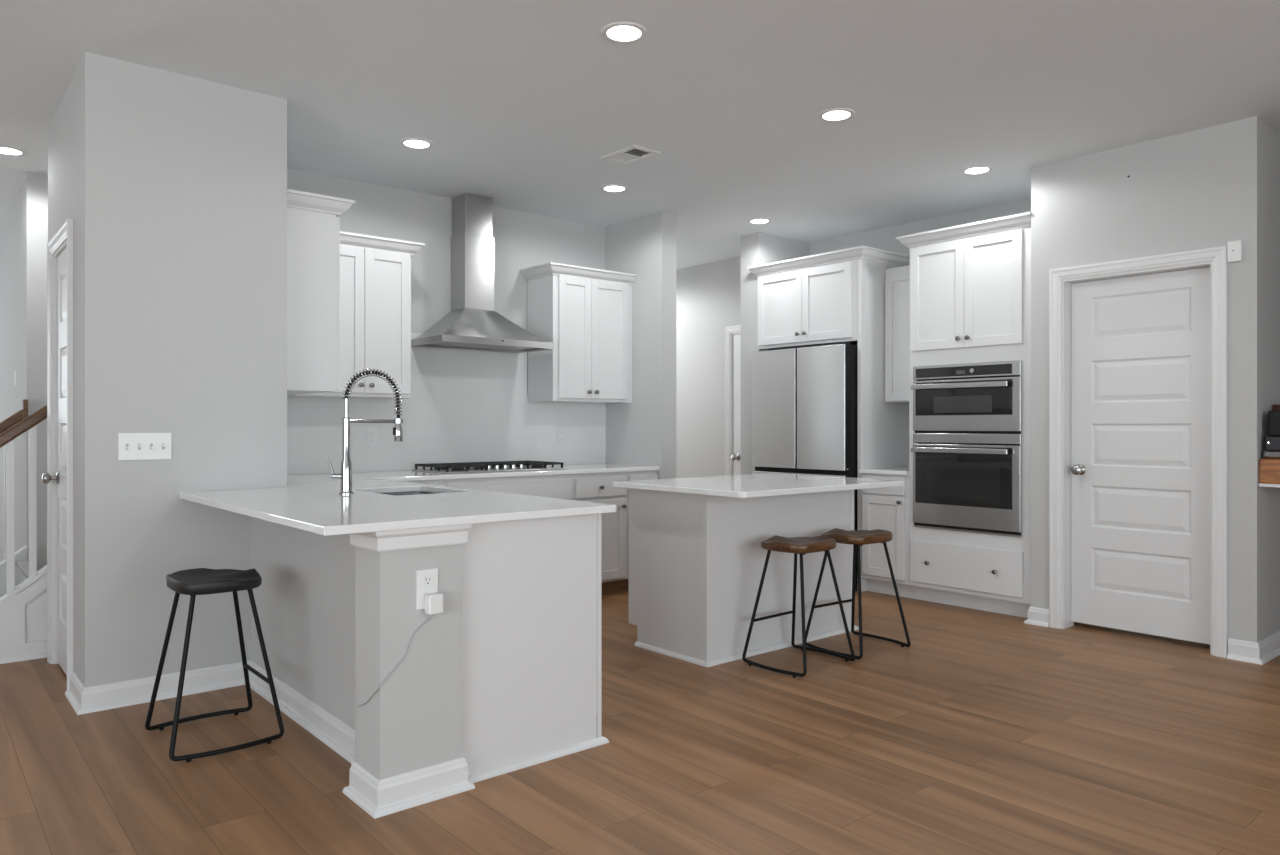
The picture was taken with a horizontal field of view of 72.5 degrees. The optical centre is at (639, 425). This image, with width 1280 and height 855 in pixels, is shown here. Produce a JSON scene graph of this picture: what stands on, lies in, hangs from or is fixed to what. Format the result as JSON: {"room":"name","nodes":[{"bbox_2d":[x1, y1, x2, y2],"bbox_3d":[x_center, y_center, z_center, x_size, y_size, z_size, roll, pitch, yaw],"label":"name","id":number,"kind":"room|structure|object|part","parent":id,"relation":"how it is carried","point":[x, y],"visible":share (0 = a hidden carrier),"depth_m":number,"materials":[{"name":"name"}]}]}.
{"room":"kitchen","nodes":[
{"label":"kitchen","id":0,"kind":"room"},
{"bbox_2d":[0,52,286,686],"bbox_3d":[-3.498,-0.184,6.051,1.315,2.740,5.245,0,0,-40],"label":"wall","id":1,"kind":"structure","parent":0,"point":[173,186],"depth_m":3.87,"materials":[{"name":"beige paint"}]},
{"bbox_2d":[14,371,15,385],"bbox_3d":[-4.181,-0.319,5.842,0.006,0.100,0.060,0,0,-40],"label":"wall plate","id":2,"kind":"object","parent":1,"relation":"attached to","point":[14,371],"visible":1,"depth_m":5.84,"materials":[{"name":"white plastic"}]},
{"bbox_2d":[42,218,72,689],"bbox_3d":[-2.721,0.133,4.156,0.168,2.107,0.692,0,0,-40],"label":"door","id":3,"kind":"structure","parent":1,"relation":"in","point":[58,477],"depth_m":4.26,"materials":[{"name":"white paint"}]},
{"bbox_3d":[-2.897,0.256,4.289,0.070,0.064,0.064,0,0,-40],"label":"knob","id":4,"kind":"part","parent":3,"relation":"part of","materials":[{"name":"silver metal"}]},
{"bbox_2d":[118,433,171,459],"bbox_3d":[-2.132,0.089,3.760,0.202,0.114,0.016,0,0,-40],"label":"light switch","id":5,"kind":"object","parent":1,"relation":"attached to","point":[131,446],"visible":1,"depth_m":3.75,"materials":[{"name":"white plastic"}]},
{"bbox_2d":[65,660,250,714],"bbox_3d":[-2.163,1.136,3.940,0.686,0.100,0.361,0,0,-40],"label":"baseboard","id":6,"kind":"structure","parent":1,"relation":"attached to","point":[83,700],"depth_m":3.77,"materials":[{"name":"white paint"}]},
{"bbox_2d":[287,189,354,394],"bbox_3d":[-1.927,-0.662,4.726,0.363,0.972,1.047,0,0,-40],"label":"upper cabinet","id":7,"kind":"object","parent":1,"relation":"attached to","point":[313,222],"visible":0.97,"depth_m":4.37,"materials":[{"name":"white paint"}]},
{"bbox_3d":[-1.800,-1.112,4.578,0.363,0.072,0.657,0,0,-40],"label":"crown moulding","id":8,"kind":"part","parent":7,"relation":"part of","materials":[{"name":"white paint"}]},
{"bbox_3d":[-1.744,-0.626,4.693,0.020,0.876,0.625,0,0,-40],"label":"door","id":9,"kind":"part","parent":7,"relation":"part of","materials":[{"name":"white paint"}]},
{"bbox_2d":[251,517,461,779],"bbox_3d":[-1.238,0.753,3.417,0.282,0.866,1.695,0,0,-40],"label":"wall","id":10,"kind":"structure","parent":0,"point":[336,617],"depth_m":2.83,"materials":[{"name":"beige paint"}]},
{"bbox_2d":[249,662,474,818],"bbox_3d":[-1.218,1.136,3.393,0.344,0.100,1.695,0,0,-40],"label":"baseboard","id":11,"kind":"structure","parent":10,"relation":"attached to","point":[378,798],"depth_m":2.82,"materials":[{"name":"white paint"}]},
{"bbox_2d":[350,524,471,551],"bbox_3d":[-0.752,0.353,2.843,0.330,0.066,0.238,0,0,-40],"label":"trim","id":12,"kind":"structure","parent":10,"relation":"attached to","point":[405,539],"depth_m":2.75,"materials":[{"name":"white paint"}]},
{"bbox_2d":[416,568,437,609],"bbox_3d":[-0.676,0.518,2.777,0.074,0.124,0.008,0,0,-40],"label":"outlet","id":13,"kind":"object","parent":10,"relation":"attached to","point":[427,579],"visible":0.84,"depth_m":2.77,"materials":[{"name":"white plastic"}]},
{"bbox_2d":[358,592,442,705],"bbox_3d":[-0.766,0.715,2.734,0.282,0.368,0.126,0,0,1],"label":"charger","id":14,"kind":"object","parent":13,"relation":"attached to","point":[433,601],"visible":1,"depth_m":2.75,"materials":[{"name":"white plastic"}]},
{"bbox_2d":[423,575,432,585],"bbox_3d":[-0.674,0.492,2.775,0.034,0.032,0.002,0,0,-40],"label":"socket","id":15,"kind":"object","parent":13,"relation":"attached to","point":[427,579],"depth_m":2.78,"materials":[{"name":"white plastic"}]},
{"bbox_2d":[423,592,432,602],"bbox_3d":[-0.674,0.544,2.775,0.034,0.032,0.002,0,0,-40],"label":"socket","id":16,"kind":"object","parent":13,"relation":"attached to","point":[424,593],"depth_m":2.77,"materials":[{"name":"white plastic"}]},
{"bbox_2d":[287,168,605,474],"bbox_3d":[-1.420,-0.184,5.922,2.910,2.740,0.128,0,0,-40],"label":"wall","id":17,"kind":"structure","parent":0,"point":[463,405],"depth_m":5.93,"materials":[{"name":"paint"}]},
{"bbox_2d":[287,231,424,398],"bbox_3d":[-1.750,-0.653,5.309,0.764,0.955,0.387,0,0,-40],"label":"upper cabinet","id":18,"kind":"object","parent":17,"relation":"attached to","point":[375,271],"visible":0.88,"depth_m":5.25,"materials":[{"name":"white paint"}]},
{"bbox_3d":[-1.790,-0.629,5.088,0.376,0.863,0.020,0,0,-40],"label":"door","id":19,"kind":"part","parent":18,"relation":"part of","materials":[{"name":"white paint"}]},
{"bbox_3d":[-1.729,-1.095,5.327,0.709,0.072,0.387,0,0,-40],"label":"crown moulding","id":20,"kind":"part","parent":18,"relation":"part of","materials":[{"name":"white paint"}]},
{"bbox_3d":[-1.534,-0.629,5.305,0.292,0.863,0.020,0,0,-40],"label":"door","id":21,"kind":"part","parent":18,"relation":"part of","materials":[{"name":"white paint"}]},
{"bbox_2d":[366,427,376,446],"bbox_3d":[-1.715,0.071,5.582,0.074,0.124,0.008,0,0,-40],"label":"outlet","id":22,"kind":"object","parent":17,"relation":"attached to","point":[371,432],"visible":1,"depth_m":5.58,"materials":[{"name":"plastic"}]},
{"bbox_2d":[369,439,374,443],"bbox_3d":[-1.713,0.097,5.580,0.034,0.032,0.002,0,0,-40],"label":"socket","id":23,"kind":"object","parent":22,"relation":"attached to","point":[371,441],"depth_m":5.58,"materials":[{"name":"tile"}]},
{"bbox_2d":[411,193,553,352],"bbox_3d":[-1.049,-1.040,5.856,0.840,1.028,0.451,0,0,-40],"label":"range hood","id":24,"kind":"object","parent":17,"relation":"attached to","point":[472,322],"visible":1,"depth_m":5.85,"materials":[{"name":"silver metal"}]},
{"bbox_2d":[520,262,636,402],"bbox_3d":[-0.443,-0.653,6.416,0.780,0.955,0.387,0,0,-40],"label":"upper cabinet","id":25,"kind":"object","parent":17,"relation":"attached to","point":[586,312],"visible":1,"depth_m":6.27,"materials":[{"name":"white paint"}]},
{"bbox_3d":[-0.462,-0.629,6.213,0.282,0.863,0.020,0,0,-40],"label":"door","id":26,"kind":"part","parent":25,"relation":"part of","materials":[{"name":"white paint"}]},
{"bbox_3d":[-0.443,-1.095,6.416,0.780,0.072,0.387,0,0,-40],"label":"crown moulding","id":27,"kind":"part","parent":25,"relation":"part of","materials":[{"name":"white paint"}]},
{"bbox_3d":[-0.224,-0.629,6.415,0.338,0.863,0.020,0,0,-40],"label":"door","id":28,"kind":"part","parent":25,"relation":"part of","materials":[{"name":"white paint"}]},
{"bbox_2d":[0,588,1279,854],"bbox_3d":[-0.055,1.236,3.623,12.600,0.100,13.600,0,0,-40],"label":"floor","id":29,"kind":"structure","parent":0,"point":[990,733],"depth_m":3.06,"materials":[{"name":"wood"}]},
{"bbox_2d":[0,399,46,663],"bbox_3d":[-3.644,0.513,4.690,0.673,1.346,1.125,0,0,-40],"label":"staircase","id":30,"kind":"structure","parent":29,"relation":"on","point":[23,588],"depth_m":4.46,"materials":[{"name":"white wood"}]},
{"bbox_3d":[-3.927,0.134,5.103,0.545,0.485,0.060,0,0,-40],"label":"handrail","id":31,"kind":"part","parent":30,"relation":"part of","materials":[{"name":"brown wood"}]},
{"bbox_3d":[-3.256,1.175,4.303,0.555,0.022,0.020,0,0,-40],"label":"shoe moulding","id":32,"kind":"part","parent":30,"relation":"part of","materials":[{"name":"white paint"}]},
{"bbox_3d":[-3.281,0.134,4.347,0.554,0.485,0.060,0,0,-40],"label":"handrail","id":33,"kind":"part","parent":30,"relation":"part of","materials":[{"name":"brown wood"}]},
{"bbox_2d":[145,568,283,761],"bbox_3d":[-1.627,0.873,3.336,0.394,0.626,0.473,0,0,-40],"label":"bar stool","id":34,"kind":"object","parent":29,"relation":"on","point":[198,581],"visible":1,"depth_m":3.31,"materials":[{"name":"black metal"}]},
{"bbox_3d":[-1.627,0.586,3.336,0.300,0.051,0.356,0,0,-40],"label":"seat","id":35,"kind":"part","parent":34,"relation":"part of","materials":[{"name":"black leather"}]},
{"bbox_3d":[-1.506,0.976,3.439,0.014,0.015,0.340,0,0,-40],"label":"foot rail","id":36,"kind":"part","parent":34,"relation":"part of","materials":[{"name":"black metal"}]},
{"bbox_2d":[404,480,444,485],"bbox_3d":[-1.533,0.753,5.313,0.460,0.866,0.661,0,0,-40],"label":"base cabinet","id":37,"kind":"object","parent":29,"relation":"on","point":[432,482],"visible":0.02,"depth_m":5.20,"materials":[{"name":"white paint"}]},
{"bbox_2d":[393,491,608,782],"bbox_3d":[-1.048,0.753,3.899,0.630,0.866,2.165,0,0,-40],"label":"base cabinet","id":38,"kind":"object","parent":29,"relation":"on","point":[531,588],"visible":0.47,"depth_m":3.06,"materials":[{"name":"white paint"}]},
{"bbox_2d":[180,464,659,535],"bbox_3d":[-0.593,0.306,4.675,3.259,0.027,2.841,0,0,-40],"label":"countertop","id":39,"kind":"structure","parent":38,"relation":"on","point":[313,503],"depth_m":3.30,"materials":[{"name":"white stone"}]},
{"bbox_2d":[326,368,402,494],"bbox_3d":[-1.197,0.020,3.824,0.336,0.547,0.063,0,0,-40],"label":"kitchen faucet","id":40,"kind":"object","parent":39,"relation":"on","point":[345,476],"visible":1,"depth_m":3.76,"materials":[{"name":"silver metal"}]},
{"bbox_3d":[-1.314,0.181,3.748,0.062,0.093,0.021,0,0,-22],"label":"lever","id":41,"kind":"part","parent":40,"relation":"part of","materials":[{"name":"silver metal"}]},
{"bbox_3d":[-1.266,0.128,3.764,0.060,0.330,0.060,0,0,-40],"label":"post","id":42,"kind":"part","parent":40,"relation":"part of","materials":[{"name":"silver metal"}]},
{"bbox_3d":[-1.163,-0.021,3.851,0.250,0.018,0.043,0,0,-40],"label":"support arm","id":43,"kind":"part","parent":40,"relation":"part of","materials":[{"name":"silver metal"}]},
{"bbox_2d":[380,491,436,495],"bbox_3d":[-1.052,0.421,3.981,0.374,0.200,0.517,0,0,-40],"label":"sink","id":44,"kind":"object","parent":39,"relation":"in","point":[413,492],"visible":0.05,"depth_m":4.23,"materials":[{"name":"silver metal"}]},
{"bbox_2d":[412,461,565,473],"bbox_3d":[-0.996,0.271,5.821,0.895,0.045,0.480,0,0,-40],"label":"gas cooktop","id":45,"kind":"object","parent":39,"relation":"in","point":[498,466],"visible":1,"depth_m":5.68,"materials":[{"name":"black metal"}]},
{"bbox_3d":[-1.153,0.273,5.537,0.090,0.021,0.090,0,0,-40],"label":"burner","id":46,"kind":"part","parent":45,"relation":"part of","materials":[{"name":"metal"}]},
{"bbox_3d":[-0.695,0.273,5.925,0.090,0.021,0.090,0,0,-40],"label":"burner","id":47,"kind":"part","parent":45,"relation":"part of","materials":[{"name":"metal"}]},
{"bbox_3d":[-0.379,0.753,3.087,0.600,0.866,0.020,0,0,-40],"label":"panel","id":48,"kind":"part","parent":38,"relation":"part of","materials":[{"name":"white paint"}]},
{"bbox_3d":[-0.353,1.175,3.095,0.589,0.022,0.040,0,0,-40],"label":"shoe moulding","id":49,"kind":"part","parent":38,"relation":"part of","materials":[{"name":"white paint"}]},
{"bbox_2d":[444,474,571,499],"bbox_3d":[-0.998,0.753,5.766,0.938,0.866,0.661,0,0,-40],"label":"base cabinet","id":50,"kind":"object","parent":29,"relation":"on","point":[551,486],"visible":0.03,"depth_m":5.61,"materials":[{"name":"white paint"}]},
{"bbox_2d":[572,472,625,594],"bbox_3d":[-0.462,0.753,6.220,0.463,0.866,0.661,0,0,-40],"label":"base cabinet","id":51,"kind":"object","parent":29,"relation":"on","point":[587,487],"visible":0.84,"depth_m":6.06,"materials":[{"name":"white paint"}]},
{"bbox_3d":[-0.268,0.420,6.004,0.430,0.132,0.020,0,0,-40],"label":"drawer","id":52,"kind":"part","parent":51,"relation":"part of","materials":[{"name":"white paint"}]},
{"bbox_3d":[-0.268,0.785,6.004,0.430,0.551,0.020,0,0,-40],"label":"door","id":53,"kind":"part","parent":51,"relation":"part of","materials":[{"name":"white paint"}]},
{"bbox_2d":[619,470,657,592],"bbox_3d":[-0.171,0.753,6.467,0.297,0.866,0.661,0,0,-40],"label":"base cabinet","id":54,"kind":"object","parent":29,"relation":"on","point":[630,475],"visible":0.03,"depth_m":6.21,"materials":[{"name":"white paint"}]},
{"bbox_3d":[0.024,0.420,6.251,0.264,0.132,0.020,0,0,-40],"label":"drawer","id":55,"kind":"part","parent":54,"relation":"part of","materials":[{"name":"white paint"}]},
{"bbox_2d":[628,488,858,666],"bbox_3d":[0.583,0.758,4.950,1.248,0.855,0.682,0,0,-40],"label":"kitchen island","id":56,"kind":"object","parent":29,"relation":"on","point":[696,562],"visible":0.78,"depth_m":4.58,"materials":[{"name":"white paint"}]},
{"bbox_3d":[0.090,0.783,4.927,0.387,0.555,0.020,0,0,-40],"label":"door","id":57,"kind":"part","parent":56,"relation":"part of","materials":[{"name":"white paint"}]},
{"bbox_3d":[0.332,0.758,4.339,0.034,0.855,0.034,0,0,-40],"label":"corner trim","id":58,"kind":"part","parent":56,"relation":"part of","materials":[{"name":"white paint"}]},
{"bbox_3d":[0.624,1.175,4.902,1.248,0.022,0.556,0,0,-40],"label":"shoe moulding","id":59,"kind":"part","parent":56,"relation":"part of","materials":[{"name":"white paint"}]},
{"bbox_2d":[613,473,904,497],"bbox_3d":[0.663,0.317,4.802,1.330,0.028,0.980,0,0,-40],"label":"island countertop","id":60,"kind":"structure","parent":56,"relation":"on","point":[770,484],"depth_m":4.60,"materials":[{"name":"white stone"}]},
{"bbox_3d":[1.237,0.758,5.086,0.034,0.855,0.004,0,0,-40],"label":"corner trim","id":61,"kind":"part","parent":56,"relation":"part of","materials":[{"name":"white paint"}]},
{"bbox_2d":[742,535,854,677],"bbox_3d":[0.793,0.873,4.365,0.473,0.626,0.394,0,0,-42],"label":"bar stool","id":62,"kind":"object","parent":29,"relation":"on","point":[796,545],"visible":1,"depth_m":4.35,"materials":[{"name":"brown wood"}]},
{"bbox_3d":[0.687,0.976,4.484,0.340,0.015,0.014,0,0,-42],"label":"foot rail","id":63,"kind":"part","parent":62,"relation":"part of","materials":[{"name":"black metal"}]},
{"bbox_3d":[0.793,0.586,4.365,0.356,0.051,0.300,0,0,-42],"label":"seat","id":64,"kind":"part","parent":62,"relation":"part of","materials":[{"name":"brown wood"}]},
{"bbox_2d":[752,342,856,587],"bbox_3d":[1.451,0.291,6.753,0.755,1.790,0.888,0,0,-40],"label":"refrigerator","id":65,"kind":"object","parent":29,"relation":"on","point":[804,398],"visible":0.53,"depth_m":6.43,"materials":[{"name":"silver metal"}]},
{"bbox_3d":[1.045,-0.132,6.704,0.064,0.900,0.436,0,0,-40],"label":"door","id":66,"kind":"part","parent":65,"relation":"part of","materials":[{"name":"silver metal"}]},
{"bbox_3d":[1.190,0.538,6.533,0.064,0.375,0.886,0,0,-40],"label":"drawer","id":67,"kind":"part","parent":65,"relation":"part of","materials":[{"name":"black plastic"}]},
{"bbox_3d":[1.335,-0.132,6.361,0.064,0.900,0.436,0,0,-40],"label":"door","id":68,"kind":"part","parent":65,"relation":"part of","materials":[{"name":"silver metal"}]},
{"bbox_2d":[747,246,908,591],"bbox_3d":[1.482,-0.043,6.796,0.702,2.457,1.107,0,0,-40],"label":"tall cabinet","id":69,"kind":"object","parent":29,"relation":"on","point":[838,296],"visible":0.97,"depth_m":6.41,"materials":[{"name":"white paint"}]},
{"bbox_3d":[1.089,-0.912,6.796,0.020,0.547,0.448,0,0,-40],"label":"door","id":70,"kind":"part","parent":69,"relation":"part of","materials":[{"name":"white paint"}]},
{"bbox_3d":[1.379,-0.912,6.454,0.020,0.547,0.442,0,0,-40],"label":"door","id":71,"kind":"part","parent":69,"relation":"part of","materials":[{"name":"white paint"}]},
{"bbox_3d":[1.482,-1.235,6.796,0.702,0.072,1.107,0,0,-40],"label":"crown moulding","id":72,"kind":"part","parent":69,"relation":"part of","materials":[{"name":"white paint"}]},
{"bbox_3d":[1.813,-0.014,6.452,0.642,2.400,0.032,0,0,-40],"label":"panel","id":73,"kind":"part","parent":69,"relation":"part of","materials":[{"name":"white paint"}]},
{"bbox_2d":[806,528,910,658],"bbox_3d":[1.160,0.873,4.672,0.473,0.626,0.394,0,0,-37],"label":"bar stool","id":74,"kind":"object","parent":29,"relation":"on","point":[859,538],"visible":0.91,"depth_m":4.64,"materials":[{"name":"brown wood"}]},
{"bbox_3d":[1.064,0.976,4.799,0.340,0.015,0.014,0,0,-37],"label":"foot rail","id":75,"kind":"part","parent":74,"relation":"part of","materials":[{"name":"black metal"}]},
{"bbox_3d":[1.160,0.586,4.672,0.356,0.051,0.300,0,0,-37],"label":"seat","id":76,"kind":"part","parent":74,"relation":"part of","materials":[{"name":"brown wood"}]},
{"bbox_2d":[861,473,915,598],"bbox_3d":[1.931,0.760,6.275,0.691,0.852,0.386,0,0,-40],"label":"base cabinet","id":77,"kind":"object","parent":29,"relation":"on","point":[883,508],"visible":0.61,"depth_m":6.07,"materials":[{"name":"white paint"}]},
{"bbox_3d":[1.695,0.412,6.081,0.020,0.124,0.337,0,0,-40],"label":"drawer","id":78,"kind":"part","parent":77,"relation":"part of","materials":[{"name":"white paint"}]},
{"bbox_3d":[1.695,0.768,6.081,0.020,0.565,0.337,0,0,-40],"label":"door","id":79,"kind":"part","parent":77,"relation":"part of","materials":[{"name":"white paint"}]},
{"bbox_2d":[859,466,908,474],"bbox_3d":[1.936,0.320,6.281,0.675,0.028,0.385,0,0,-40],"label":"countertop","id":80,"kind":"structure","parent":77,"relation":"on","point":[890,470],"depth_m":6.11,"materials":[{"name":"white stone"}]},
{"bbox_2d":[896,212,1030,617],"bbox_3d":[2.310,-0.050,5.819,0.702,2.472,0.920,0,0,-40],"label":"tall cabinet","id":81,"kind":"object","parent":29,"relation":"on","point":[970,283],"visible":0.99,"depth_m":5.57,"materials":[{"name":"white paint"}]},
{"bbox_3d":[1.962,-0.854,5.766,0.020,0.696,0.388,0,0,-40],"label":"door","id":82,"kind":"part","parent":81,"relation":"part of","materials":[{"name":"white paint"}]},
{"bbox_3d":[2.310,-1.250,5.819,0.702,0.072,0.920,0,0,-40],"label":"crown moulding","id":83,"kind":"part","parent":81,"relation":"part of","materials":[{"name":"white paint"}]},
{"bbox_2d":[911,360,1021,536],"bbox_3d":[2.293,0.140,5.786,0.661,1.082,0.741,0,0,-40],"label":"wall oven","id":84,"kind":"object","parent":81,"relation":"in","point":[967,418],"visible":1,"depth_m":5.58,"materials":[{"name":"silver metal"}]},
{"bbox_3d":[2.046,0.158,5.606,0.052,0.034,0.665,0,0,-40],"label":"handle","id":85,"kind":"part","parent":84,"relation":"part of","materials":[{"name":"silver metal"}]},
{"bbox_3d":[2.046,-0.260,5.606,0.052,0.034,0.665,0,0,-40],"label":"handle","id":86,"kind":"part","parent":84,"relation":"part of","materials":[{"name":"silver metal"}]},
{"bbox_3d":[2.068,0.324,5.615,0.003,0.380,0.670,0,0,-40],"label":"glass","id":87,"kind":"part","parent":84,"relation":"part of","materials":[{"name":"black glass"}]},
{"bbox_3d":[2.070,-0.179,5.616,0.003,0.219,0.670,0,0,-40],"label":"glass","id":88,"kind":"part","parent":84,"relation":"part of","materials":[{"name":"black glass"}]},
{"bbox_3d":[2.070,-0.353,5.619,0.002,0.062,0.666,0,0,-40],"label":"glass","id":89,"kind":"part","parent":84,"relation":"part of","materials":[{"name":"black glass"}]},
{"bbox_3d":[2.088,0.386,5.613,0.025,0.531,0.741,0,0,-40],"label":"oven door","id":90,"kind":"part","parent":84,"relation":"part of","materials":[{"name":"silver metal"}]},
{"bbox_3d":[2.090,0.080,5.614,0.021,0.064,0.741,0,0,-40],"label":"trim","id":91,"kind":"part","parent":84,"relation":"part of","materials":[{"name":"silver metal"}]},
{"bbox_3d":[2.089,-0.135,5.613,0.023,0.336,0.741,0,0,-40],"label":"microwave door","id":92,"kind":"part","parent":84,"relation":"part of","materials":[{"name":"silver metal"}]},
{"bbox_3d":[2.090,-0.356,5.614,0.021,0.090,0.741,0,0,-40],"label":"control panel","id":93,"kind":"part","parent":84,"relation":"part of","materials":[{"name":"silver metal"}]},
{"bbox_3d":[2.094,0.674,5.617,0.011,0.013,0.741,0,0,-40],"label":"trim","id":94,"kind":"part","parent":84,"relation":"part of","materials":[{"name":"silver metal"}]},
{"bbox_3d":[2.086,0.908,5.619,0.020,0.280,0.772,0,0,-40],"label":"drawer","id":95,"kind":"part","parent":81,"relation":"part of","materials":[{"name":"white paint"}]},
{"bbox_3d":[2.212,-0.854,5.471,0.020,0.696,0.378,0,0,-40],"label":"door","id":96,"kind":"part","parent":81,"relation":"part of","materials":[{"name":"white paint"}]},
{"bbox_2d":[0,0,1279,268],"bbox_3d":[-0.055,-1.614,3.623,12.600,0.120,13.600,0,0,-40],"label":"ceiling","id":97,"kind":"structure","parent":0,"point":[520,103],"depth_m":4.02,"materials":[{"name":"paint"}]},
{"bbox_2d":[0,145,26,155],"bbox_3d":[-3.566,-1.551,4.921,0.184,0.006,0.184,0,0,-40],"label":"recessed light","id":98,"kind":"object","parent":97,"relation":"in","point":[6,150],"visible":1,"depth_m":4.93,"materials":[{"name":"white paint"}]},
{"bbox_2d":[399,138,433,148],"bbox_3d":[-1.228,-1.551,4.799,0.184,0.006,0.184,0,0,-40],"label":"recessed light","id":99,"kind":"object","parent":97,"relation":"in","point":[414,143],"visible":1,"depth_m":4.79,"materials":[{"name":"white paint"}]},
{"bbox_2d":[600,184,627,192],"bbox_3d":[-0.167,-1.551,5.704,0.184,0.006,0.184,0,0,-40],"label":"recessed light","id":100,"kind":"object","parent":97,"relation":"in","point":[614,188],"visible":1,"depth_m":5.70,"materials":[{"name":"white paint"}]},
{"bbox_2d":[601,22,646,42],"bbox_3d":[-0.063,-1.551,3.446,0.184,0.006,0.184,0,0,-40],"label":"recessed light","id":101,"kind":"object","parent":97,"relation":"in","point":[617,32],"visible":1,"depth_m":3.44,"materials":[{"name":"white paint"}]},
{"bbox_2d":[601,145,659,164],"bbox_3d":[-0.055,-1.609,5.001,0.198,0.121,0.293,0,0,-40],"label":"ceiling vent","id":102,"kind":"object","parent":97,"relation":"in","point":[622,156],"visible":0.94,"depth_m":5.00,"materials":[{"name":"white metal"}]},
{"bbox_2d":[747,218,771,223],"bbox_3d":[0.905,-1.551,6.612,0.184,0.006,0.184,0,0,-40],"label":"recessed light","id":103,"kind":"object","parent":97,"relation":"in","point":[755,220],"visible":1,"depth_m":6.61,"materials":[{"name":"white paint"}]},
{"bbox_2d":[818,108,855,121],"bbox_3d":[0.981,-1.551,4.357,0.184,0.006,0.184,0,0,-40],"label":"recessed light","id":104,"kind":"object","parent":97,"relation":"in","point":[835,114],"visible":1,"depth_m":4.35,"materials":[{"name":"white paint"}]},
{"bbox_2d":[961,165,992,174],"bbox_3d":[2.045,-1.551,5.298,0.184,0.006,0.184,0,0,-40],"label":"recessed light","id":105,"kind":"object","parent":97,"relation":"in","point":[974,170],"visible":1,"depth_m":5.29,"materials":[{"name":"white paint"}]},
{"bbox_2d":[605,211,675,478],"bbox_3d":[-1.335,-0.184,8.181,0.140,2.740,4.790,0,0,-40],"label":"wall","id":106,"kind":"structure","parent":0,"point":[642,431],"depth_m":6.42,"materials":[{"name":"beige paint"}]},
{"bbox_2d":[741,232,808,474],"bbox_3d":[1.129,-0.184,7.274,0.632,2.740,0.200,0,0,-40],"label":"wall","id":107,"kind":"structure","parent":0,"point":[758,248],"depth_m":7.09,"materials":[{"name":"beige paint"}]},
{"bbox_2d":[676,198,1030,477],"bbox_3d":[0.696,-0.184,8.368,0.120,2.740,7.130,0,0,-40],"label":"wall","id":108,"kind":"structure","parent":0,"point":[708,295],"depth_m":8.30,"materials":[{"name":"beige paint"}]},
{"bbox_2d":[725,325,740,475],"bbox_3d":[1.076,0.133,7.851,0.168,2.107,0.782,0,0,-40],"label":"door","id":109,"kind":"structure","parent":108,"relation":"in","point":[732,333],"depth_m":8.08,"materials":[{"name":"white paint"}]},
{"bbox_3d":[0.877,0.286,8.010,0.070,0.064,0.064,0,0,-40],"label":"knob","id":110,"kind":"part","parent":109,"relation":"part of","materials":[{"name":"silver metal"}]},
{"bbox_2d":[885,265,908,402],"bbox_3d":[2.043,-0.665,6.371,0.396,0.978,0.386,0,0,-40],"label":"upper cabinet","id":111,"kind":"object","parent":108,"relation":"attached to","point":[896,279],"visible":0.29,"depth_m":6.33,"materials":[{"name":"white paint"}]},
{"bbox_2d":[1031,116,1264,642],"bbox_3d":[2.986,-0.184,5.038,0.690,2.740,1.146,0,0,-40],"label":"wall","id":112,"kind":"structure","parent":0,"point":[1204,188],"depth_m":4.63,"materials":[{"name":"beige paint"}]},
{"bbox_2d":[1024,606,1048,626],"bbox_3d":[2.384,1.136,5.224,0.073,0.100,0.145,0,0,-40],"label":"baseboard","id":113,"kind":"structure","parent":112,"relation":"attached to","point":[1036,616],"depth_m":5.20,"materials":[{"name":"white paint"}]},
{"bbox_2d":[1049,246,1227,657],"bbox_3d":[2.761,0.133,4.853,0.152,2.107,0.903,0,0,-40],"label":"door","id":114,"kind":"structure","parent":112,"relation":"in","point":[1138,347],"depth_m":4.87,"materials":[{"name":"white paint"}]},
{"bbox_3d":[2.555,0.256,5.095,0.070,0.064,0.064,0,0,-40],"label":"knob","id":115,"kind":"part","parent":114,"relation":"part of","materials":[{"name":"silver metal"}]},
{"bbox_2d":[1227,240,1242,262],"bbox_3d":[3.025,-0.888,4.440,0.023,0.108,0.064,0,0,-40],"label":"wall sensor","id":116,"kind":"object","parent":112,"relation":"attached to","point":[1234,248],"visible":1,"depth_m":4.43,"materials":[{"name":"white plastic"}]},
{"bbox_2d":[1265,122,1279,637],"bbox_3d":[4.371,-0.184,5.538,3.170,2.740,0.120,0,0,-40],"label":"wall","id":117,"kind":"structure","parent":0,"point":[1272,137],"depth_m":4.54,"materials":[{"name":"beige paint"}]},
{"bbox_2d":[1227,631,1279,664],"bbox_3d":[4.315,1.136,5.472,3.341,0.100,0.153,0,0,-40],"label":"baseboard","id":118,"kind":"structure","parent":117,"relation":"attached to","point":[1265,650],"depth_m":4.42,"materials":[{"name":"white paint"}]},
{"bbox_2d":[1259,458,1279,487],"bbox_3d":[3.538,0.235,4.569,0.894,0.142,0.279,0,0,-40],"label":"wall shelf","id":119,"kind":"object","parent":117,"relation":"attached to","point":[1269,469],"visible":1,"depth_m":4.35,"materials":[{"name":"brown wood"}]},
{"bbox_2d":[1263,411,1279,458],"bbox_3d":[3.262,0.044,4.354,0.164,0.240,0.226,0,0,-40],"label":"coffee maker","id":120,"kind":"object","parent":119,"relation":"on","point":[1272,442],"visible":1,"depth_m":4.36,"materials":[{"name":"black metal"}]},
{"bbox_2d":[1273,405,1279,410],"bbox_3d":[3.315,0.026,4.503,0.084,0.275,0.084,0,0,-40],"label":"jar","id":121,"kind":"object","parent":119,"relation":"on","point":[1275,407],"visible":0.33,"depth_m":4.49,"materials":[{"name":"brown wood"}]}
]}

